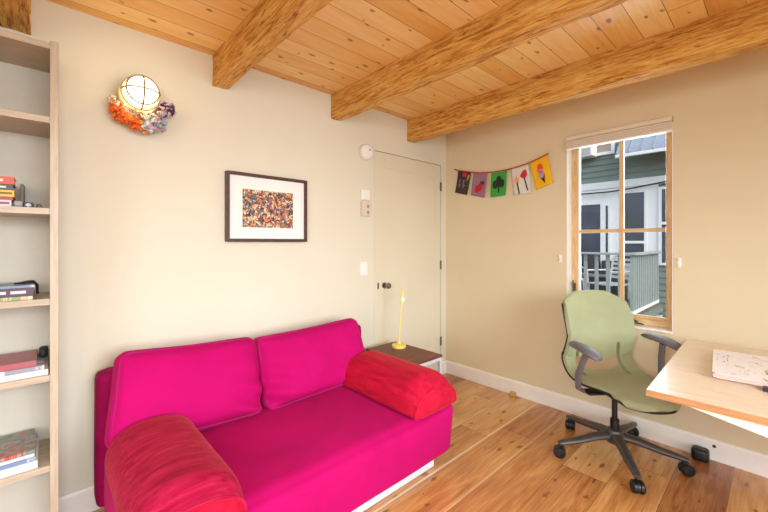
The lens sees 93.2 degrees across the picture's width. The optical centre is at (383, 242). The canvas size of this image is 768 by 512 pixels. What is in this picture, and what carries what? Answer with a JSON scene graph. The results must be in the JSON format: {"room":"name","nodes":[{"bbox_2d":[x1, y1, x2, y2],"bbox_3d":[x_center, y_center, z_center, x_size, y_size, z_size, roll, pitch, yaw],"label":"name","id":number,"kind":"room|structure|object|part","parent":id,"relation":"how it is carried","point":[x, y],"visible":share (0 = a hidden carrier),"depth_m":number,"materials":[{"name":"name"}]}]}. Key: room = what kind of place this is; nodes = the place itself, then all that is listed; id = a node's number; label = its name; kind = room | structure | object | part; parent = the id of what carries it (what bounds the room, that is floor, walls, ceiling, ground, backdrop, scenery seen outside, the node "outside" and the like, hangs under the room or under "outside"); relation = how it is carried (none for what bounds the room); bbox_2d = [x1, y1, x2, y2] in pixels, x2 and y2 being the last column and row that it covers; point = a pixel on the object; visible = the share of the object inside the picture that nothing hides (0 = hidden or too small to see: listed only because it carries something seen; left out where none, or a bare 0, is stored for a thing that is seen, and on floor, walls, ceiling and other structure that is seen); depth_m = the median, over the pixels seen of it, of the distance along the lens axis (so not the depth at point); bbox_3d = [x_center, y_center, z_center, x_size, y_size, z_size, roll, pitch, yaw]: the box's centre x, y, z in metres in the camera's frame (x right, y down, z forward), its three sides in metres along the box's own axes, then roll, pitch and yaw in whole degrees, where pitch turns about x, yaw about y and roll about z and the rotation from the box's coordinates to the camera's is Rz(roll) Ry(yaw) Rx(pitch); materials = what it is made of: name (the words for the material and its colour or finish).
{"room":"home office","nodes":[
{"label":"home office","id":0,"kind":"room"},
{"bbox_2d":[0,0,445,495],"bbox_3d":[-1.130,0.099,2.239,4.980,2.690,0.140,0,0,-43],"label":"wall","id":1,"kind":"structure","parent":0,"point":[146,261],"depth_m":2.12,"materials":[{"name":"beige paint"}]},
{"bbox_2d":[59,484,101,511],"bbox_3d":[-1.444,1.281,1.843,3.701,0.126,0.016,0,0,-43],"label":"baseboard","id":2,"kind":"structure","parent":1,"relation":"attached to","point":[83,499],"depth_m":1.78,"materials":[{"name":"white paint"}]},
{"bbox_2d":[116,75,160,116],"bbox_3d":[-1.257,-0.769,1.875,0.184,0.184,0.222,0,0,-43],"label":"wall sconce","id":3,"kind":"object","parent":1,"relation":"attached to","point":[134,91],"visible":0.98,"depth_m":1.82,"materials":[{"name":"white glass"}]},
{"bbox_2d":[106,94,175,133],"bbox_3d":[-1.267,-0.678,1.911,0.315,0.214,0.108,0,0,-43],"label":"flower garland","id":4,"kind":"object","parent":3,"relation":"hanging from","point":[154,123],"visible":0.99,"depth_m":1.89,"materials":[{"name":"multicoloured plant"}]},
{"bbox_3d":[-1.238,-0.769,1.854,0.150,0.150,0.138,0,0,-43],"label":"globe","id":5,"kind":"part","parent":3,"relation":"part of"},
{"bbox_2d":[225,170,306,241],"bbox_3d":[-0.775,-0.229,2.445,0.566,0.443,0.038,0,0,-43],"label":"framed picture","id":6,"kind":"object","parent":1,"relation":"attached to","point":[258,208],"visible":1,"depth_m":2.42,"materials":[{"name":"paper"}]},
{"bbox_2d":[242,189,292,228],"bbox_3d":[-0.774,-0.225,2.443,0.356,0.246,0.002,0,0,-43],"label":"print","id":7,"kind":"object","parent":6,"relation":"attached to","point":[261,208],"depth_m":2.44},
{"bbox_2d":[360,262,366,275],"bbox_3d":[-0.166,0.214,3.023,0.076,0.114,0.012,0,0,-43],"label":"light switch","id":8,"kind":"object","parent":1,"relation":"attached to","point":[363,265],"visible":1,"depth_m":3.01,"materials":[{"name":"white plastic"}]},
{"bbox_2d":[361,201,369,216],"bbox_3d":[-0.153,-0.283,3.020,0.085,0.122,0.034,0,0,-43],"label":"keypad","id":9,"kind":"object","parent":1,"relation":"attached to","point":[365,206],"visible":1,"depth_m":3.00,"materials":[{"name":"beige plastic"}]},
{"bbox_2d":[361,189,369,199],"bbox_3d":[-0.156,-0.402,3.026,0.090,0.088,0.022,0,0,-43],"label":"thermostat","id":10,"kind":"object","parent":1,"relation":"attached to","point":[365,194],"visible":1,"depth_m":3.01,"materials":[{"name":"white plastic"}]},
{"bbox_2d":[359,144,372,160],"bbox_3d":[-0.143,-0.758,3.021,0.136,0.136,0.047,0,0,-43],"label":"smoke detector","id":11,"kind":"object","parent":1,"relation":"attached to","point":[365,151],"visible":1,"depth_m":3.00,"materials":[{"name":"beige plastic"}]},
{"bbox_2d":[374,151,441,370],"bbox_3d":[0.262,0.270,3.410,0.915,2.126,0.112,0,0,-43],"label":"door","id":12,"kind":"structure","parent":1,"relation":"in","point":[406,190],"depth_m":3.39,"materials":[{"name":"beige paint"}]},
{"bbox_3d":[0.026,0.372,3.165,0.054,0.054,0.072,0,0,-43],"label":"knob","id":13,"kind":"part","parent":12,"relation":"part of","materials":[{"name":"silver metal"}]},
{"bbox_3d":[0.234,0.226,3.430,0.650,1.773,0.027,0,0,-43],"label":"panel","id":14,"kind":"part","parent":12,"relation":"part of","materials":[{"name":"beige paint"}]},
{"bbox_2d":[442,361,445,373],"bbox_3d":[0.616,1.281,3.741,0.065,0.126,0.016,0,0,-43],"label":"baseboard","id":15,"kind":"structure","parent":1,"relation":"attached to","point":[443,362],"depth_m":3.74,"materials":[{"name":"white paint"}]},
{"bbox_2d":[47,0,753,119],"bbox_3d":[0.442,-1.196,0.532,4.700,0.100,4.500,0,0,-43],"label":"ceiling","id":16,"kind":"structure","parent":0,"point":[345,42],"depth_m":1.99,"materials":[{"name":"brown wood"}]},
{"bbox_2d":[0,0,30,34],"bbox_3d":[-0.159,-1.051,-0.023,0.147,0.190,4.498,0,0,-43],"label":"beam","id":17,"kind":"structure","parent":16,"relation":"attached to","point":[14,14],"depth_m":1.54,"materials":[{"name":"brown wood"}]},
{"bbox_2d":[212,0,331,89],"bbox_3d":[0.510,-1.051,0.593,0.099,0.190,4.498,0,0,-43],"label":"beam","id":18,"kind":"structure","parent":16,"relation":"attached to","point":[270,22],"depth_m":1.76,"materials":[{"name":"brown wood"}]},
{"bbox_2d":[331,0,627,120],"bbox_3d":[1.147,-1.051,1.181,0.099,0.189,4.498,0,0,-43],"label":"beam","id":19,"kind":"structure","parent":16,"relation":"attached to","point":[514,23],"depth_m":1.91,"materials":[{"name":"brown wood"}]},
{"bbox_2d":[407,0,767,142],"bbox_3d":[1.772,-1.045,1.757,0.107,0.202,4.498,0,0,-43],"label":"beam","id":20,"kind":"structure","parent":16,"relation":"attached to","point":[743,28],"depth_m":2.13,"materials":[{"name":"brown wood"}]},
{"bbox_2d":[92,373,767,511],"bbox_3d":[0.442,1.394,0.532,4.700,0.100,4.500,0,0,-43],"label":"floor","id":21,"kind":"structure","parent":0,"point":[500,457],"depth_m":2.10,"materials":[{"name":"brown wood"}]},
{"bbox_2d":[0,29,58,511],"bbox_3d":[-1.765,0.255,1.343,0.832,2.178,0.308,0,0,-43],"label":"bookshelf","id":22,"kind":"object","parent":21,"relation":"on","point":[29,67],"visible":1,"depth_m":1.63,"materials":[{"name":"brown wood"}]},
{"bbox_2d":[0,199,12,205],"bbox_3d":[-1.589,-0.157,1.414,0.200,0.026,0.121,0,0,-43],"label":"paperback","id":23,"kind":"object","parent":22,"relation":"on","point":[2,202],"visible":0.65,"depth_m":1.43,"materials":[{"name":"paper"}]},
{"bbox_2d":[0,196,14,201],"bbox_3d":[-1.586,-0.176,1.417,0.200,0.012,0.121,0,0,-43],"label":"paperback","id":24,"kind":"object","parent":23,"relation":"on","point":[1,197],"visible":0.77,"depth_m":1.43,"materials":[{"name":"paper"}]},
{"bbox_2d":[0,190,15,199],"bbox_3d":[-1.583,-0.196,1.419,0.200,0.026,0.121,0,0,-43],"label":"paperback","id":25,"kind":"object","parent":24,"relation":"on","point":[6,193],"visible":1,"depth_m":1.43,"materials":[{"name":"paper"}]},
{"bbox_2d":[0,184,14,189],"bbox_3d":[-1.586,-0.220,1.417,0.200,0.022,0.121,0,0,-43],"label":"paperback","id":26,"kind":"object","parent":25,"relation":"on","point":[2,186],"visible":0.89,"depth_m":1.43,"materials":[{"name":"paper"}]},
{"bbox_2d":[0,176,15,187],"bbox_3d":[-1.583,-0.247,1.419,0.200,0.030,0.121,0,0,-43],"label":"paperback","id":27,"kind":"object","parent":26,"relation":"on","point":[3,179],"visible":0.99,"depth_m":1.43,"materials":[{"name":"paper"}]},
{"bbox_2d":[0,296,33,301],"bbox_3d":[-1.587,0.222,1.457,0.260,0.014,0.191,0,0,-43],"label":"hardback","id":28,"kind":"object","parent":22,"relation":"on","point":[23,297],"visible":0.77,"depth_m":1.44,"materials":[{"name":"paper"}]},
{"bbox_2d":[0,287,34,297],"bbox_3d":[-1.585,0.198,1.459,0.260,0.034,0.191,0,0,-43],"label":"hardback","id":29,"kind":"object","parent":28,"relation":"on","point":[15,292],"visible":0.82,"depth_m":1.44,"materials":[{"name":"paper"}]},
{"bbox_2d":[0,282,34,288],"bbox_3d":[-1.583,0.175,1.461,0.260,0.010,0.191,0,0,-43],"label":"hardback","id":30,"kind":"object","parent":29,"relation":"on","point":[11,285],"visible":0.71,"depth_m":1.46,"materials":[{"name":"paper"}]},
{"bbox_2d":[14,280,38,293],"bbox_3d":[-1.472,0.182,1.496,0.089,0.061,0.049,0,0,4],"label":"cable","id":31,"kind":"object","parent":30,"relation":"on","point":[27,281],"visible":1,"depth_m":1.49,"materials":[{"name":"black plastic"}]},
{"bbox_2d":[13,200,22,206],"bbox_3d":[-1.477,-0.158,1.467,0.028,0.026,0.040,0,0,-43],"label":"trinket","id":32,"kind":"object","parent":22,"relation":"on","point":[17,203],"visible":0.84,"depth_m":1.45},
{"bbox_2d":[0,437,38,478],"bbox_3d":[-1.602,0.901,1.473,0.288,0.030,0.246,0,0,-43],"label":"magazine","id":33,"kind":"object","parent":22,"relation":"on","point":[30,465],"visible":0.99,"depth_m":1.45,"materials":[{"name":"paper"}]},
{"bbox_2d":[0,434,36,469],"bbox_3d":[-1.606,0.878,1.473,0.282,0.014,0.240,0,0,-43],"label":"magazine","id":34,"kind":"object","parent":33,"relation":"on","point":[23,461],"visible":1,"depth_m":1.46,"materials":[{"name":"paper"}]},
{"bbox_2d":[0,453,33,465],"bbox_3d":[-1.613,0.865,1.468,0.286,0.012,0.238,0,0,-44],"label":"magazine","id":35,"kind":"object","parent":34,"relation":"on","point":[32,454],"visible":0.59,"depth_m":1.45,"materials":[{"name":"paper"}]},
{"bbox_2d":[0,428,34,462],"bbox_3d":[-1.613,0.851,1.470,0.288,0.014,0.236,0,0,-44],"label":"magazine","id":36,"kind":"object","parent":35,"relation":"on","point":[12,446],"visible":1,"depth_m":1.51,"materials":[{"name":"paper"}]},
{"bbox_2d":[20,184,24,202],"bbox_3d":[-1.601,-0.200,1.608,0.012,0.112,0.090,0,0,-43],"label":"booklet","id":37,"kind":"object","parent":22,"relation":"on","point":[22,187],"visible":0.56,"depth_m":1.57,"materials":[{"name":"beige paper"}]},
{"bbox_2d":[0,357,47,382],"bbox_3d":[-1.574,0.533,1.488,0.290,0.022,0.222,0,0,-43],"label":"magazine","id":38,"kind":"object","parent":22,"relation":"on","point":[44,371],"visible":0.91,"depth_m":1.46,"materials":[{"name":"paper"}]},
{"bbox_2d":[0,355,44,376],"bbox_3d":[-1.584,0.514,1.483,0.288,0.016,0.216,0,0,-43],"label":"magazine","id":39,"kind":"object","parent":38,"relation":"on","point":[40,361],"visible":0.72,"depth_m":1.47,"materials":[{"name":"paper"}]},
{"bbox_2d":[0,349,37,371],"bbox_3d":[-1.602,0.493,1.470,0.285,0.024,0.210,0,0,-43],"label":"magazine","id":40,"kind":"object","parent":39,"relation":"on","point":[24,359],"visible":1,"depth_m":1.49,"materials":[{"name":"paper"}]},
{"bbox_2d":[39,346,48,357],"bbox_3d":[-1.533,0.489,1.636,0.034,0.040,0.104,0,0,-43],"label":"pouch","id":41,"kind":"object","parent":39,"relation":"on","point":[43,350],"visible":1,"depth_m":1.60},
{"bbox_3d":[-1.762,-0.813,1.339,0.778,0.026,0.291,0,0,-43],"label":"panel","id":42,"kind":"part","parent":22,"relation":"part of","materials":[{"name":"brown wood"}]},
{"bbox_3d":[-1.762,-0.507,1.339,0.778,0.026,0.291,0,0,-43],"label":"shelf","id":43,"kind":"part","parent":22,"relation":"part of","materials":[{"name":"brown wood"}]},
{"bbox_3d":[-1.762,-0.131,1.339,0.778,0.026,0.291,0,0,-43],"label":"shelf","id":44,"kind":"part","parent":22,"relation":"part of","materials":[{"name":"brown wood"}]},
{"bbox_3d":[-1.762,0.242,1.339,0.778,0.026,0.291,0,0,-43],"label":"shelf","id":45,"kind":"part","parent":22,"relation":"part of","materials":[{"name":"brown wood"}]},
{"bbox_3d":[-1.762,0.557,1.339,0.778,0.026,0.291,0,0,-43],"label":"shelf","id":46,"kind":"part","parent":22,"relation":"part of","materials":[{"name":"brown wood"}]},
{"bbox_3d":[-1.762,0.929,1.339,0.778,0.026,0.291,0,0,-43],"label":"shelf","id":47,"kind":"part","parent":22,"relation":"part of","materials":[{"name":"brown wood"}]},
{"bbox_2d":[23,202,33,206],"bbox_3d":[-1.451,-0.155,1.482,0.030,0.020,0.038,0,0,-43],"label":"camera","id":48,"kind":"object","parent":22,"relation":"on","point":[25,204],"visible":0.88,"depth_m":1.47,"materials":[{"name":"black plastic"}]},
{"bbox_3d":[-1.469,0.255,1.616,0.027,2.178,0.308,0,0,-43],"label":"panel","id":49,"kind":"part","parent":22,"relation":"part of","materials":[{"name":"brown wood"}]},
{"bbox_2d":[94,325,452,511],"bbox_3d":[-0.501,0.982,1.993,1.648,0.720,1.053,0,0,-43],"label":"sofa","id":50,"kind":"object","parent":21,"relation":"on","point":[340,449],"visible":0.5,"depth_m":1.74,"materials":[{"name":"pink fabric"}]},
{"bbox_2d":[104,413,247,511],"bbox_3d":[-0.806,0.857,1.374,0.348,0.174,0.700,0,0,-43],"label":"bolster","id":51,"kind":"object","parent":50,"relation":"on","point":[164,462],"visible":1,"depth_m":1.26,"materials":[{"name":"red fabric"}]},
{"bbox_3d":[-0.582,0.884,1.129,0.324,0.110,0.035,0,0,-43],"label":"panel","id":52,"kind":"part","parent":51,"relation":"part of","materials":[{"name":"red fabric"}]},
{"bbox_2d":[105,337,261,447],"bbox_3d":[-0.990,0.736,1.863,0.712,0.448,0.320,0,0,-43],"label":"cushion","id":53,"kind":"object","parent":50,"relation":"on","point":[211,384],"visible":0.89,"depth_m":1.77,"materials":[{"name":"fabric"}]},
{"bbox_3d":[-0.443,1.103,1.944,1.626,0.336,0.896,0,0,-43],"label":"seat","id":54,"kind":"part","parent":50,"relation":"part of","materials":[{"name":"fabric"}]},
{"bbox_2d":[254,317,364,409],"bbox_3d":[-0.452,0.752,2.355,0.773,0.434,0.316,0,0,-43],"label":"cushion","id":55,"kind":"object","parent":50,"relation":"on","point":[297,365],"visible":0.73,"depth_m":2.21,"materials":[{"name":"fabric"}]},
{"bbox_2d":[343,350,456,419],"bbox_3d":[0.087,0.841,2.255,0.384,0.206,0.685,0,0,-43],"label":"bolster","id":56,"kind":"object","parent":50,"relation":"on","point":[415,391],"visible":1,"depth_m":2.09,"materials":[{"name":"red fabric"}]},
{"bbox_3d":[0.308,0.874,2.017,0.355,0.130,0.035,0,0,-43],"label":"panel","id":57,"kind":"part","parent":56,"relation":"part of","materials":[{"name":"red fabric"}]},
{"bbox_2d":[367,341,441,373],"bbox_3d":[0.151,1.094,2.822,0.325,0.500,0.507,0,0,-43],"label":"side table","id":58,"kind":"object","parent":21,"relation":"on","point":[418,356],"visible":0.34,"depth_m":2.75,"materials":[{"name":"brown wood"}]},
{"bbox_2d":[392,289,405,348],"bbox_3d":[0.121,0.611,2.940,0.116,0.465,0.116,0,0,-43],"label":"table lamp","id":59,"kind":"object","parent":58,"relation":"on","point":[398,345],"visible":1,"depth_m":2.94,"materials":[{"name":"yellow metal"}]},
{"bbox_3d":[0.134,0.644,2.951,0.044,0.321,0.011,0,0,-43],"label":"stem","id":60,"kind":"part","parent":59,"relation":"part of","materials":[{"name":"yellow metal"}]},
{"bbox_3d":[0.151,0.875,2.822,0.321,0.025,0.503,0,0,-43],"label":"frame rail","id":61,"kind":"part","parent":58,"relation":"part of","materials":[{"name":"silver metal"}]},
{"bbox_3d":[0.422,1.103,2.747,0.024,0.482,0.024,0,0,-43],"label":"leg","id":62,"kind":"part","parent":58,"relation":"part of","materials":[{"name":"silver metal"}]},
{"bbox_2d":[554,290,695,494],"bbox_3d":[1.436,0.837,2.296,0.739,1.014,0.746,0,0,-5],"label":"office chair","id":63,"kind":"object","parent":21,"relation":"on","point":[595,321],"visible":0.91,"depth_m":2.35,"materials":[{"name":"green plastic"}]},
{"bbox_3d":[1.215,0.790,2.205,0.074,0.282,0.137,0,0,-5],"label":"armrest post","id":64,"kind":"part","parent":63,"relation":"part of","materials":[{"name":"grey plastic"}]},
{"bbox_3d":[1.263,1.224,2.278,0.334,0.083,0.070,0,0,-5],"label":"arm","id":65,"kind":"part","parent":63,"relation":"part of","materials":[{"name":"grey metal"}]},
{"bbox_3d":[1.192,0.637,2.167,0.084,0.059,0.273,0,0,-5],"label":"armrest","id":66,"kind":"part","parent":63,"relation":"part of","materials":[{"name":"grey plastic"}]},
{"bbox_3d":[1.391,1.224,2.476,0.070,0.083,0.334,0,0,-20],"label":"arm","id":67,"kind":"part","parent":63,"relation":"part of","materials":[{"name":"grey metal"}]},
{"bbox_3d":[1.480,0.668,2.231,0.513,0.508,0.595,0,0,-5],"label":"edge trim","id":68,"kind":"part","parent":63,"relation":"part of","materials":[{"name":"black plastic"}]},
{"bbox_3d":[1.408,1.224,2.104,0.070,0.083,0.334,0,0,14],"label":"arm","id":69,"kind":"part","parent":63,"relation":"part of","materials":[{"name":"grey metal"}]},
{"bbox_3d":[1.607,1.224,2.417,0.334,0.083,0.070,0,0,-40],"label":"arm","id":70,"kind":"part","parent":63,"relation":"part of","materials":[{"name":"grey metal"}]},
{"bbox_3d":[1.618,1.224,2.183,0.334,0.083,0.070,0,0,34],"label":"arm","id":71,"kind":"part","parent":63,"relation":"part of","materials":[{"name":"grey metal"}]},
{"bbox_3d":[1.766,0.620,2.313,0.084,0.059,0.273,0,0,-5],"label":"armrest","id":72,"kind":"part","parent":63,"relation":"part of","materials":[{"name":"grey plastic"}]},
{"bbox_3d":[1.741,0.784,2.301,0.073,0.294,0.053,0,0,-5],"label":"armrest post","id":73,"kind":"part","parent":63,"relation":"part of","materials":[{"name":"grey plastic"}]},
{"bbox_2d":[691,445,709,462],"bbox_3d":[1.963,1.308,2.254,0.075,0.072,0.085,0,0,-43],"label":"power adapter","id":74,"kind":"object","parent":21,"relation":"on","point":[699,453],"visible":1,"depth_m":2.23,"materials":[{"name":"black plastic"}]},
{"bbox_2d":[646,339,767,437],"bbox_3d":[1.987,0.971,1.333,1.120,0.747,1.484,0,0,-44],"label":"desk","id":75,"kind":"object","parent":21,"relation":"on","point":[686,379],"visible":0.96,"depth_m":1.48,"materials":[{"name":"brown wood"}]},
{"bbox_2d":[718,378,762,386],"bbox_3d":[1.802,0.593,1.610,0.484,0.008,0.470,0,0,43],"label":"picture book","id":76,"kind":"object","parent":75,"relation":"on","point":[718,378],"visible":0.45,"depth_m":1.55,"materials":[{"name":"paper"}]},
{"bbox_2d":[712,349,767,385],"bbox_3d":[1.790,0.579,1.608,0.496,0.018,0.490,0,0,43],"label":"picture book","id":77,"kind":"object","parent":76,"relation":"on","point":[734,366],"visible":1,"depth_m":1.66,"materials":[{"name":"white paper"}]},
{"bbox_2d":[446,46,767,454],"bbox_3d":[2.222,0.099,2.172,0.140,2.690,4.500,0,0,-43],"label":"wall","id":78,"kind":"structure","parent":0,"point":[506,281],"depth_m":2.62,"materials":[{"name":"beige paint"}]},
{"bbox_2d":[454,153,552,197],"bbox_3d":[1.048,-0.588,3.324,0.025,0.332,0.987,0,0,-43],"label":"bunting","id":79,"kind":"object","parent":78,"relation":"hanging from","point":[540,167],"visible":1,"depth_m":3.23,"materials":[{"name":"multicoloured fabric"}]},
{"bbox_3d":[1.200,-0.502,3.150,0.102,0.147,0.006,0,0,42],"label":"stem","id":80,"kind":"part","parent":79,"relation":"part of","materials":[{"name":"fabric"}]},
{"bbox_2d":[520,169,526,177],"bbox_3d":[1.208,-0.599,3.142,0.062,0.076,0.004,0,0,39],"label":"flower","id":81,"kind":"object","parent":79,"relation":"on","point":[523,172],"depth_m":3.14,"materials":[{"name":"fabric"}]},
{"bbox_2d":[445,360,767,477],"bbox_3d":[2.165,1.281,2.119,0.016,0.126,4.499,0,0,-43],"label":"baseboard","id":82,"kind":"structure","parent":78,"relation":"attached to","point":[735,456],"depth_m":2.58,"materials":[{"name":"white paint"}]},
{"bbox_2d":[567,123,672,333],"bbox_3d":[1.730,-0.120,2.692,0.157,1.439,0.673,0,0,-43],"label":"window","id":83,"kind":"structure","parent":78,"relation":"in","point":[645,322],"depth_m":2.71,"materials":[{"name":"brown wood"}]},
{"bbox_2d":[566,116,672,150],"bbox_3d":[1.687,-0.790,2.652,0.056,0.098,0.669,0,0,-43],"label":"window blind","id":84,"kind":"object","parent":83,"relation":"attached to","point":[663,125],"visible":1,"depth_m":2.60,"materials":[{"name":"white fabric"}]},
{"bbox_3d":[1.686,-0.747,2.652,0.050,0.012,0.667,0,0,-43],"label":"rail","id":85,"kind":"part","parent":84,"relation":"part of","materials":[{"name":"white paint"}]},
{"bbox_3d":[1.774,-0.122,2.727,0.030,1.335,0.557,0,0,-43],"label":"sash rail","id":86,"kind":"part","parent":83,"relation":"part of","materials":[{"name":"brown wood"}]},
{"bbox_3d":[1.771,0.566,2.729,0.047,0.042,0.577,0,0,-43],"label":"frame sill rail","id":87,"kind":"part","parent":83,"relation":"part of","materials":[{"name":"brown wood"}]},
{"bbox_3d":[1.730,0.593,2.692,0.157,0.012,0.673,0,0,-43],"label":"sill","id":88,"kind":"part","parent":83,"relation":"part of","materials":[{"name":"white paint"}]},
{"label":"outside","id":89,"kind":"structure","parent":0,"visible":0},
{"bbox_3d":[4.007,2.394,6.876,8.860,0.100,18.000,0,0,-43],"label":"ground","id":90,"kind":"structure","parent":89,"visible":0},
{"bbox_2d":[581,251,662,316],"bbox_3d":[2.988,1.244,7.313,1.934,2.200,3.976,0,0,-43],"label":"deck","id":91,"kind":"object","parent":90,"relation":"on","point":[644,266],"visible":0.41,"depth_m":5.66,"materials":[{"name":"grey paint"}]},
{"bbox_2d":[581,259,583,289],"bbox_3d":[3.519,0.642,6.889,0.508,0.916,0.560,0,0,21],"label":"patio chair","id":92,"kind":"object","parent":91,"relation":"on","point":[582,279],"visible":0.17,"depth_m":6.84,"materials":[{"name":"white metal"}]},
{"bbox_2d":[581,255,629,300],"bbox_3d":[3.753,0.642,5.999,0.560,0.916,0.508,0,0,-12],"label":"patio chair","id":93,"kind":"object","parent":91,"relation":"on","point":[613,258],"visible":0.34,"depth_m":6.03,"materials":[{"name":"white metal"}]},
{"bbox_3d":[3.685,0.563,6.220,0.494,0.235,0.048,0,0,-12],"label":"armrest","id":94,"kind":"part","parent":93,"relation":"part of","materials":[{"name":"white metal"}]},
{"bbox_3d":[3.712,0.671,5.990,0.474,0.015,0.460,0,0,-12],"label":"seat","id":95,"kind":"part","parent":93,"relation":"part of","materials":[{"name":"white metal"}]},
{"bbox_3d":[3.973,0.428,6.044,0.110,0.487,0.470,0,0,-12],"label":"backrest","id":96,"kind":"part","parent":93,"relation":"part of","materials":[{"name":"white metal"}]},
{"bbox_3d":[3.778,0.563,5.769,0.494,0.235,0.048,0,0,-12],"label":"armrest","id":97,"kind":"part","parent":93,"relation":"part of","materials":[{"name":"white metal"}]},
{"bbox_3d":[2.906,0.162,7.237,1.710,0.035,3.976,0,0,-43],"label":"rail","id":98,"kind":"part","parent":91,"relation":"part of","materials":[{"name":"grey paint"}]},
{"bbox_3d":[2.907,1.019,7.273,1.660,0.050,3.925,0,0,-43],"label":"rail","id":99,"kind":"part","parent":91,"relation":"part of","materials":[{"name":"white wood"}]},
{"bbox_2d":[581,133,665,317],"bbox_3d":[4.636,-0.456,6.776,0.870,5.600,11.000,0,0,-43],"label":"house","id":100,"kind":"structure","parent":90,"relation":"on","point":[645,157],"depth_m":6.87,"materials":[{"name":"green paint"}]},
{"bbox_2d":[581,146,596,159],"bbox_3d":[3.997,-1.836,7.367,0.286,0.240,0.505,0,0,-43],"label":"air conditioner","id":101,"kind":"object","parent":100,"relation":"attached to","point":[588,152],"visible":0.31,"depth_m":7.19,"materials":[{"name":"white plastic"}]},
{"bbox_2d":[581,147,589,154],"bbox_3d":[3.898,-1.832,7.272,0.013,0.172,0.430,0,0,-43],"label":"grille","id":102,"kind":"object","parent":101,"relation":"attached to","point":[584,151],"depth_m":7.17,"materials":[{"name":"white metal"}]},
{"bbox_3d":[4.028,0.109,7.583,0.009,1.770,0.890,0,0,-43],"label":"pane","id":103,"kind":"part","parent":100,"relation":"part of","materials":[{"name":"grey glass"}]},
{"bbox_3d":[4.282,-2.081,7.313,0.016,0.550,0.530,0,0,-43],"label":"pane","id":104,"kind":"part","parent":100,"relation":"part of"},
{"bbox_3d":[4.406,0.129,7.173,0.009,1.730,0.045,0,0,-43],"label":"pane","id":105,"kind":"part","parent":100,"relation":"part of","materials":[{"name":"grey glass"}]},
{"bbox_2d":[581,181,665,194],"bbox_3d":[4.444,-1.086,7.006,0.028,0.208,2.802,0,0,-43],"label":"cable","id":106,"kind":"object","parent":100,"relation":"attached to","point":[662,181],"visible":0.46,"depth_m":6.84,"materials":[{"name":"black plastic"}]},
{"bbox_3d":[4.713,-0.276,6.840,0.009,1.340,0.320,0,0,-43],"label":"pane","id":107,"kind":"part","parent":100,"relation":"part of","materials":[{"name":"glass"}]},
{"bbox_3d":[5.243,-0.306,6.264,0.009,1.320,0.725,0,0,-43],"label":"pane","id":108,"kind":"part","parent":100,"relation":"part of","materials":[{"name":"glass"}]}
]}

